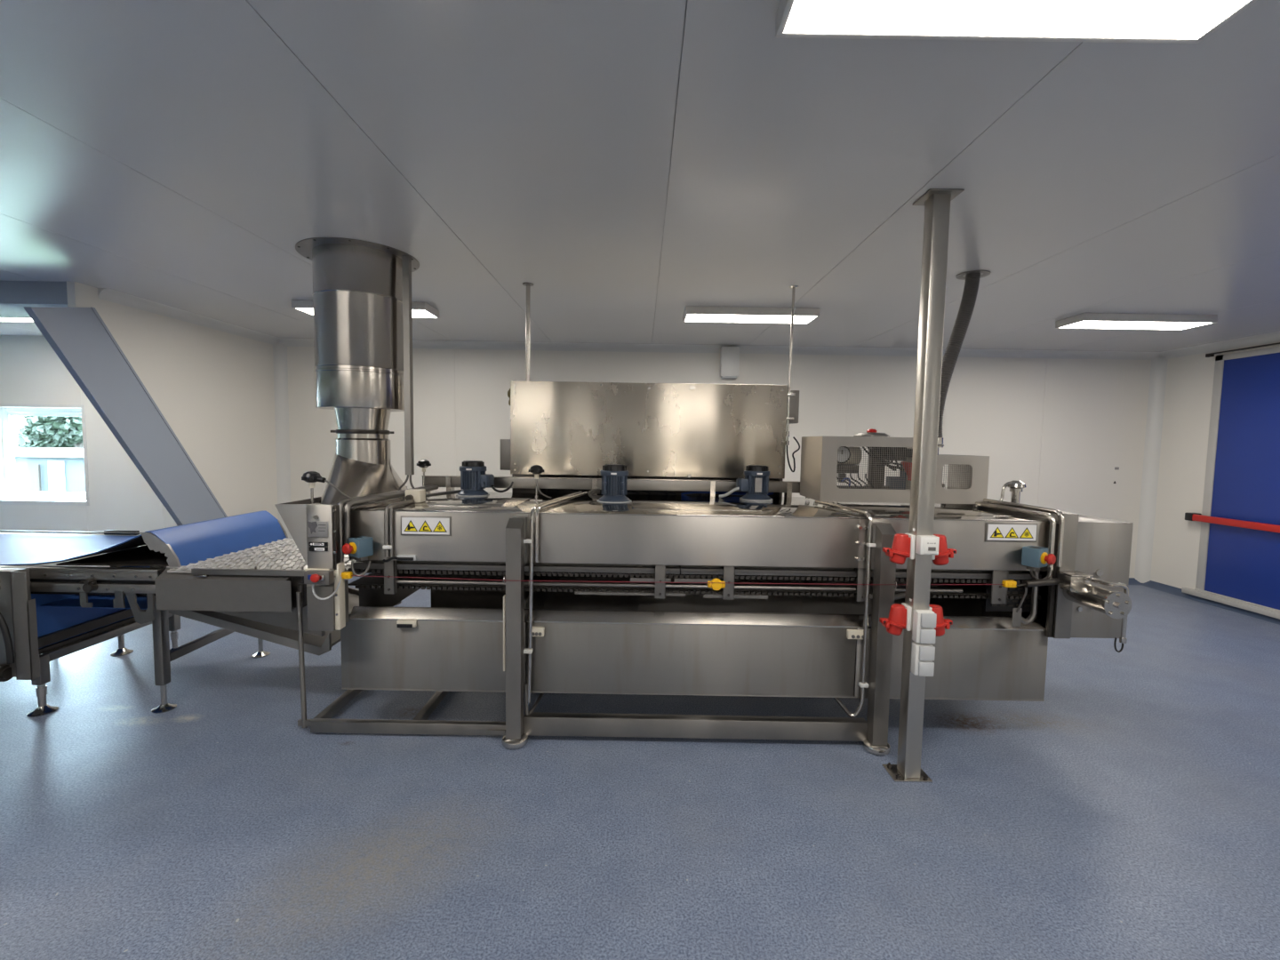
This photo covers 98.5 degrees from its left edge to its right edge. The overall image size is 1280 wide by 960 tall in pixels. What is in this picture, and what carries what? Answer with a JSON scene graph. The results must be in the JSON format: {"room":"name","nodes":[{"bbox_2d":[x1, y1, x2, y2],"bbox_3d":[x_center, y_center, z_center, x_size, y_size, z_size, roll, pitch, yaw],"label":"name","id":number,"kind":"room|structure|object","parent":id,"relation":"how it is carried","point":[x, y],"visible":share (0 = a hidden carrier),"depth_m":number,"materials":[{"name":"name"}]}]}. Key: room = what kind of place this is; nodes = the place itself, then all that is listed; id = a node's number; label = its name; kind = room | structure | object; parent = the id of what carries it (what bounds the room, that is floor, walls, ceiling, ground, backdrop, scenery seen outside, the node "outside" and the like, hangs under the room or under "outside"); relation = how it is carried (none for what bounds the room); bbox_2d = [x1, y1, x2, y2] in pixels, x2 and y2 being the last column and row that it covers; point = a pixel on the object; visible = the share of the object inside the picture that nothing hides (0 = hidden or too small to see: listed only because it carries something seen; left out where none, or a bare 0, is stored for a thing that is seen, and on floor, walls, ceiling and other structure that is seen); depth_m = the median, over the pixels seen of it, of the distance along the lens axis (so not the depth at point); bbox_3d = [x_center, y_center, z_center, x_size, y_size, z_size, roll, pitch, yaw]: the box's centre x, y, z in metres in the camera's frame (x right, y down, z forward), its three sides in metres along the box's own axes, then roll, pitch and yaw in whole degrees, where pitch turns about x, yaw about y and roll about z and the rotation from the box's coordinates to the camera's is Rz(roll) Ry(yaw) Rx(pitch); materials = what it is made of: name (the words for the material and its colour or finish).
{"room":"factory floor","nodes":[
{"label":"factory floor","id":0,"kind":"room"},
{"bbox_2d":[66,281,278,519],"bbox_3d":[-4.298,-0.204,5.396,0.060,2.740,2.330,1,4,0],"label":"wall","id":1,"kind":"structure","parent":0,"point":[214,388],"depth_m":5.49,"materials":[{"name":"white paint"}]},
{"bbox_2d":[0,280,67,318],"bbox_3d":[-8.240,-1.489,4.420,7.858,0.170,0.525,1,4,0],"label":"trim","id":2,"kind":"structure","parent":1,"relation":"attached to","point":[14,295],"depth_m":4.15,"materials":[{"name":"grey paint"}]},
{"bbox_2d":[23,306,227,525],"bbox_3d":[-4.260,-0.097,5.040,0.051,2.575,2.295,1,4,0],"label":"diagonal beam","id":3,"kind":"structure","parent":1,"relation":"attached to","point":[79,337],"depth_m":4.55,"materials":[{"name":"grey metal"}]},
{"bbox_2d":[97,288,280,344],"bbox_3d":[-4.206,-1.536,5.395,0.080,0.080,2.150,1,4,0],"label":"trim","id":4,"kind":"structure","parent":1,"relation":"attached to","point":[108,294],"depth_m":5.06,"materials":[{"name":"white metal"}]},
{"bbox_2d":[0,335,1151,577],"bbox_3d":[-3.059,-0.273,6.706,18.850,2.740,0.300,1,4,0],"label":"wall","id":5,"kind":"structure","parent":0,"point":[1060,428],"depth_m":6.51,"materials":[{"name":"white paint"}]},
{"bbox_2d":[0,403,89,505],"bbox_3d":[-7.232,-0.310,6.707,1.295,1.200,0.296,1,4,0],"label":"window","id":6,"kind":"structure","parent":5,"relation":"in","point":[13,497],"depth_m":6.75,"materials":[{"name":"white"}]},
{"bbox_2d":[272,343,292,538],"bbox_3d":[-4.215,-0.263,6.509,0.100,2.670,0.100,1,4,0],"label":"trim","id":7,"kind":"structure","parent":5,"relation":"attached to","point":[279,349],"depth_m":6.50,"materials":[{"name":"white"}]},
{"bbox_2d":[279,338,1159,359],"bbox_3d":[0.921,-1.523,6.419,10.330,0.080,0.080,1,4,0],"label":"trim","id":8,"kind":"structure","parent":5,"relation":"attached to","point":[289,342],"depth_m":6.44,"materials":[{"name":"white"}]},
{"bbox_2d":[720,346,739,379],"bbox_3d":[1.043,-1.361,6.413,0.210,0.358,0.107,1,4,0],"label":"wall box","id":9,"kind":"object","parent":5,"relation":"attached to","point":[729,356],"visible":1,"depth_m":6.36,"materials":[{"name":"white plastic"}]},
{"bbox_2d":[1128,577,1142,584],"bbox_3d":[0.878,1.135,6.604,10.330,0.070,0.070,1,4,0],"label":"baseboard","id":10,"kind":"structure","parent":5,"relation":"attached to","point":[1132,580],"depth_m":6.62,"materials":[{"name":"blue plastic"}]},
{"bbox_2d":[1134,356,1167,583],"bbox_3d":[6.014,-0.098,6.491,0.100,2.670,0.100,1,4,0],"label":"trim","id":11,"kind":"structure","parent":5,"relation":"attached to","point":[1158,368],"depth_m":6.50,"materials":[{"name":"white"}]},
{"bbox_2d":[0,0,1279,351],"bbox_3d":[-3.052,-1.320,1.448,18.850,0.060,10.850,1,4,0],"label":"ceiling","id":12,"kind":"structure","parent":0,"point":[636,164],"depth_m":2.27,"materials":[{"name":"white paint"}]},
{"bbox_2d":[0,318,33,322],"bbox_3d":[-6.296,-1.567,5.224,1.120,0.062,0.320,1,4,0],"label":"ceiling light","id":13,"kind":"object","parent":12,"relation":"attached to","point":[30,320],"visible":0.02,"depth_m":5.31,"materials":[{"name":"white plastic"}]},
{"bbox_2d":[398,255,415,490],"bbox_3d":[-1.474,-0.662,3.486,0.115,1.477,0.052,1,4,0],"label":"support strut","id":14,"kind":"object","parent":12,"relation":"hanging from","point":[407,302],"visible":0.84,"depth_m":3.47,"materials":[{"name":"metal"}]},
{"bbox_2d":[412,302,439,318],"bbox_3d":[-1.859,-1.456,4.635,0.333,0.062,0.552,1,4,0],"label":"ceiling light","id":15,"kind":"object","parent":12,"relation":"attached to","point":[423,310],"depth_m":4.71,"materials":[{"name":"white plastic"}]},
{"bbox_2d":[297,308,435,317],"bbox_3d":[-2.349,-1.450,4.760,1.084,0.015,0.284,1,4,0],"label":"diffuser","id":16,"kind":"object","parent":15,"relation":"attached to","point":[416,312],"depth_m":4.74,"materials":[{"name":"white plastic"}]},
{"bbox_2d":[682,306,820,324],"bbox_3d":[0.941,-1.419,4.752,1.120,0.062,0.320,1,4,0],"label":"ceiling light","id":17,"kind":"object","parent":12,"relation":"attached to","point":[691,314],"visible":1,"depth_m":4.61,"materials":[{"name":"white plastic"}]},
{"bbox_2d":[685,314,815,323],"bbox_3d":[0.941,-1.397,4.754,1.084,0.015,0.284,1,4,0],"label":"diffuser","id":18,"kind":"object","parent":17,"relation":"attached to","point":[694,318],"depth_m":4.75,"materials":[{"name":"white plastic"}]},
{"bbox_2d":[936,270,990,455],"bbox_3d":[2.112,-0.762,3.671,0.340,1.200,0.196,1,4,0],"label":"flexible hose","id":19,"kind":"object","parent":12,"relation":"hanging from","point":[972,279],"visible":0.76,"depth_m":3.63,"materials":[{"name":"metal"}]},
{"bbox_2d":[776,0,1257,43],"bbox_3d":[0.919,-1.185,1.302,1.120,0.062,0.320,1,4,0],"label":"ceiling light","id":20,"kind":"object","parent":12,"relation":"attached to","point":[1147,21],"visible":1,"depth_m":1.39,"materials":[{"name":"white plastic"}]},
{"bbox_2d":[1055,312,1217,330],"bbox_3d":[4.271,-1.367,4.766,1.120,0.062,0.320,1,4,0],"label":"ceiling light","id":21,"kind":"object","parent":12,"relation":"attached to","point":[1085,320],"visible":1,"depth_m":4.64,"materials":[{"name":"white plastic"}]},
{"bbox_2d":[1059,320,1211,329],"bbox_3d":[4.271,-1.345,4.768,1.084,0.015,0.284,1,4,0],"label":"diffuser","id":22,"kind":"object","parent":21,"relation":"attached to","point":[1064,324],"depth_m":4.76,"materials":[{"name":"white plastic"}]},
{"bbox_2d":[0,565,1279,959],"bbox_3d":[-3.096,1.487,1.738,18.850,0.100,11.050,1,4,0],"label":"floor","id":23,"kind":"structure","parent":0,"point":[1130,812],"depth_m":2.33,"materials":[{"name":"blue plastic"}]},
{"bbox_2d":[0,510,287,717],"bbox_3d":[-5.794,0.741,3.527,6.425,1.060,1.195,1,4,0],"label":"conveyor","id":24,"kind":"object","parent":23,"relation":"on","point":[48,613],"visible":0.91,"depth_m":3.20,"materials":[{"name":"metal"}]},
{"bbox_2d":[150,459,1133,755],"bbox_3d":[-0.116,0.641,3.401,5.423,1.457,1.556,1,4,0],"label":"machine","id":25,"kind":"object","parent":23,"relation":"on","point":[613,591],"visible":0.99,"depth_m":2.97,"materials":[{"name":"metal"}]},
{"bbox_2d":[307,521,326,534],"bbox_3d":[-1.625,0.241,2.771,0.091,0.066,0.001,1,4,0],"label":"print","id":26,"kind":"object","parent":25,"relation":"attached to","point":[313,527],"depth_m":2.77},
{"bbox_2d":[310,543,324,551],"bbox_3d":[-1.627,0.337,2.777,0.072,0.039,0.001,1,4,0],"label":"print","id":27,"kind":"object","parent":25,"relation":"attached to","point":[314,547],"depth_m":2.78,"materials":[{"name":"white"}]},
{"bbox_2d":[304,569,334,584],"bbox_3d":[-1.612,0.489,2.751,0.127,0.064,0.082,1,4,0],"label":"switch","id":28,"kind":"object","parent":25,"relation":"attached to","point":[318,577],"depth_m":2.74,"materials":[{"name":"silver"}]},
{"bbox_2d":[295,237,419,506],"bbox_3d":[-1.784,-0.645,3.505,0.700,1.524,1.004,1,4,0],"label":"duct","id":29,"kind":"object","parent":25,"relation":"on","point":[357,293],"visible":0.95,"depth_m":3.32,"materials":[{"name":"metal"}]},
{"bbox_2d":[319,453,407,503],"bbox_3d":[-1.782,-0.032,3.546,0.346,0.292,1.004,1,4,0],"label":"hood","id":30,"kind":"object","parent":29,"relation":"attached to","point":[355,475],"depth_m":3.38,"materials":[{"name":"metal"}]},
{"bbox_2d":[349,510,1049,570],"bbox_3d":[0.327,0.286,3.474,3.750,0.265,1.104,1,4,0],"label":"hood","id":31,"kind":"object","parent":25,"relation":"attached to","point":[982,540],"depth_m":2.93,"materials":[{"name":"metal"}]},
{"bbox_2d":[350,490,1056,521],"bbox_3d":[0.329,0.150,3.467,3.750,0.008,1.106,1,4,0],"label":"hood","id":32,"kind":"object","parent":25,"relation":"attached to","point":[788,508],"depth_m":3.16,"materials":[{"name":"metal"}]},
{"bbox_2d":[800,428,989,506],"bbox_3d":[1.673,-0.096,3.702,1.056,0.492,0.450,1,4,0],"label":"machine housing","id":33,"kind":"object","parent":25,"relation":"on","point":[822,458],"visible":0.9,"depth_m":3.49,"materials":[{"name":"metal"}]},
{"bbox_2d":[500,380,799,496],"bbox_3d":[0.045,0.294,4.281,2.265,2.036,0.416,1,4,0],"label":"tank","id":34,"kind":"object","parent":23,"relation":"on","point":[565,428],"visible":0.51,"depth_m":4.04,"materials":[{"name":"metal"}]},
{"bbox_2d":[522,282,533,381],"bbox_3d":[-0.821,-1.074,4.039,0.080,0.710,0.080,1,4,0],"label":"conduit pipe","id":35,"kind":"object","parent":34,"relation":"attached to","point":[528,285],"visible":0.95,"depth_m":4.03,"materials":[{"name":"metal"}]},
{"bbox_2d":[787,285,799,391],"bbox_3d":[1.103,-1.018,3.997,0.068,0.756,0.068,1,4,0],"label":"conduit pipe","id":36,"kind":"object","parent":34,"relation":"attached to","point":[793,287],"visible":1,"depth_m":4.00,"materials":[{"name":"metal"}]},
{"bbox_2d":[881,188,964,782],"bbox_3d":[1.330,0.075,2.602,0.183,2.740,0.160,1,4,0],"label":"steel column","id":37,"kind":"structure","parent":23,"relation":"on","point":[936,202],"depth_m":2.56,"materials":[{"name":"grey metal"}]},
{"bbox_2d":[879,603,911,635],"bbox_3d":[1.220,0.670,2.645,0.130,0.145,0.092,1,4,0],"label":"socket","id":38,"kind":"object","parent":37,"relation":"attached to","point":[900,615],"visible":1,"depth_m":2.62,"materials":[{"name":"red plastic"}]},
{"bbox_2d":[882,533,915,564],"bbox_3d":[1.225,0.328,2.622,0.130,0.145,0.092,1,4,0],"label":"socket","id":39,"kind":"object","parent":37,"relation":"attached to","point":[903,545],"visible":1,"depth_m":2.59,"materials":[{"name":"red plastic"}]},
{"bbox_2d":[910,641,935,676],"bbox_3d":[1.324,0.840,2.582,0.082,0.147,0.060,1,4,0],"label":"switch box","id":40,"kind":"object","parent":37,"relation":"attached to","point":[922,654],"visible":0.96,"depth_m":2.56,"materials":[{"name":"white plastic"}]},
{"bbox_2d":[912,609,936,643],"bbox_3d":[1.327,0.685,2.571,0.082,0.148,0.060,1,4,0],"label":"switch box","id":41,"kind":"object","parent":37,"relation":"attached to","point":[924,620],"visible":1,"depth_m":2.54,"materials":[{"name":"white plastic"}]},
{"bbox_2d":[915,535,939,555],"bbox_3d":[1.332,0.302,2.550,0.086,0.085,0.050,1,4,0],"label":"outlet","id":42,"kind":"object","parent":37,"relation":"attached to","point":[925,544],"visible":1,"depth_m":2.53,"materials":[{"name":"white plastic"}]},
{"bbox_2d":[928,604,952,636],"bbox_3d":[1.428,0.674,2.645,0.130,0.145,0.092,1,4,0],"label":"socket","id":43,"kind":"object","parent":37,"relation":"attached to","point":[941,623],"visible":0.57,"depth_m":2.61,"materials":[{"name":"red plastic"}]},
{"bbox_2d":[931,534,956,565],"bbox_3d":[1.433,0.332,2.621,0.130,0.145,0.092,1,4,0],"label":"socket","id":44,"kind":"object","parent":37,"relation":"attached to","point":[944,553],"visible":0.71,"depth_m":2.59,"materials":[{"name":"red plastic"}]},
{"bbox_2d":[1150,341,1279,589],"bbox_3d":[6.200,0.230,1.476,0.300,2.740,10.750,1,4,0],"label":"wall","id":45,"kind":"structure","parent":0,"point":[1189,379],"depth_m":6.16,"materials":[{"name":"white paint"}]},
{"bbox_2d":[1141,580,1279,624],"bbox_3d":[5.993,1.558,1.567,0.070,0.070,10.150,1,4,0],"label":"baseboard","id":46,"kind":"structure","parent":45,"relation":"attached to","point":[1161,587],"depth_m":5.86,"materials":[{"name":"plastic"}]},
{"bbox_2d":[1160,330,1279,359],"bbox_3d":[6.031,-1.100,1.387,0.080,0.080,10.150,1,4,0],"label":"trim","id":47,"kind":"structure","parent":45,"relation":"attached to","point":[1271,337],"depth_m":5.72,"materials":[{"name":"white"}]},
{"bbox_2d":[1181,342,1279,619],"bbox_3d":[6.046,0.042,4.606,0.185,2.597,2.820,1,4,0],"label":"door","id":48,"kind":"structure","parent":45,"relation":"in","point":[1238,564],"depth_m":5.53,"materials":[{"name":"blue metal"}]},
{"label":"outside","id":49,"kind":"structure","parent":0,"visible":0},
{"bbox_3d":[-15.001,1.027,10.135,50.000,0.100,60.000,1,4,0],"label":"ground","id":50,"kind":"structure","parent":49,"visible":0},
{"bbox_2d":[14,424,74,447],"bbox_3d":[-22.550,-1.097,21.038,1.808,2.453,1.736,1,4,0],"label":"tree","id":51,"kind":"object","parent":50,"relation":"on","point":[27,436],"visible":0.29,"depth_m":20.34,"materials":[{"name":"green plant"}]},
{"bbox_2d":[14,447,85,492],"bbox_3d":[-16.970,-0.206,16.622,6.600,1.420,3.500,1,4,0],"label":"shed","id":52,"kind":"object","parent":50,"relation":"on","point":[36,468],"visible":0.38,"depth_m":15.05,"materials":[{"name":"grey"}]},
{"bbox_2d":[23,416,83,447],"bbox_3d":[-20.419,-1.650,19.993,2.666,3.756,2.673,1,4,0],"label":"tree","id":53,"kind":"object","parent":50,"relation":"on","point":[60,429],"visible":0.31,"depth_m":19.21,"materials":[{"name":"green plant"}]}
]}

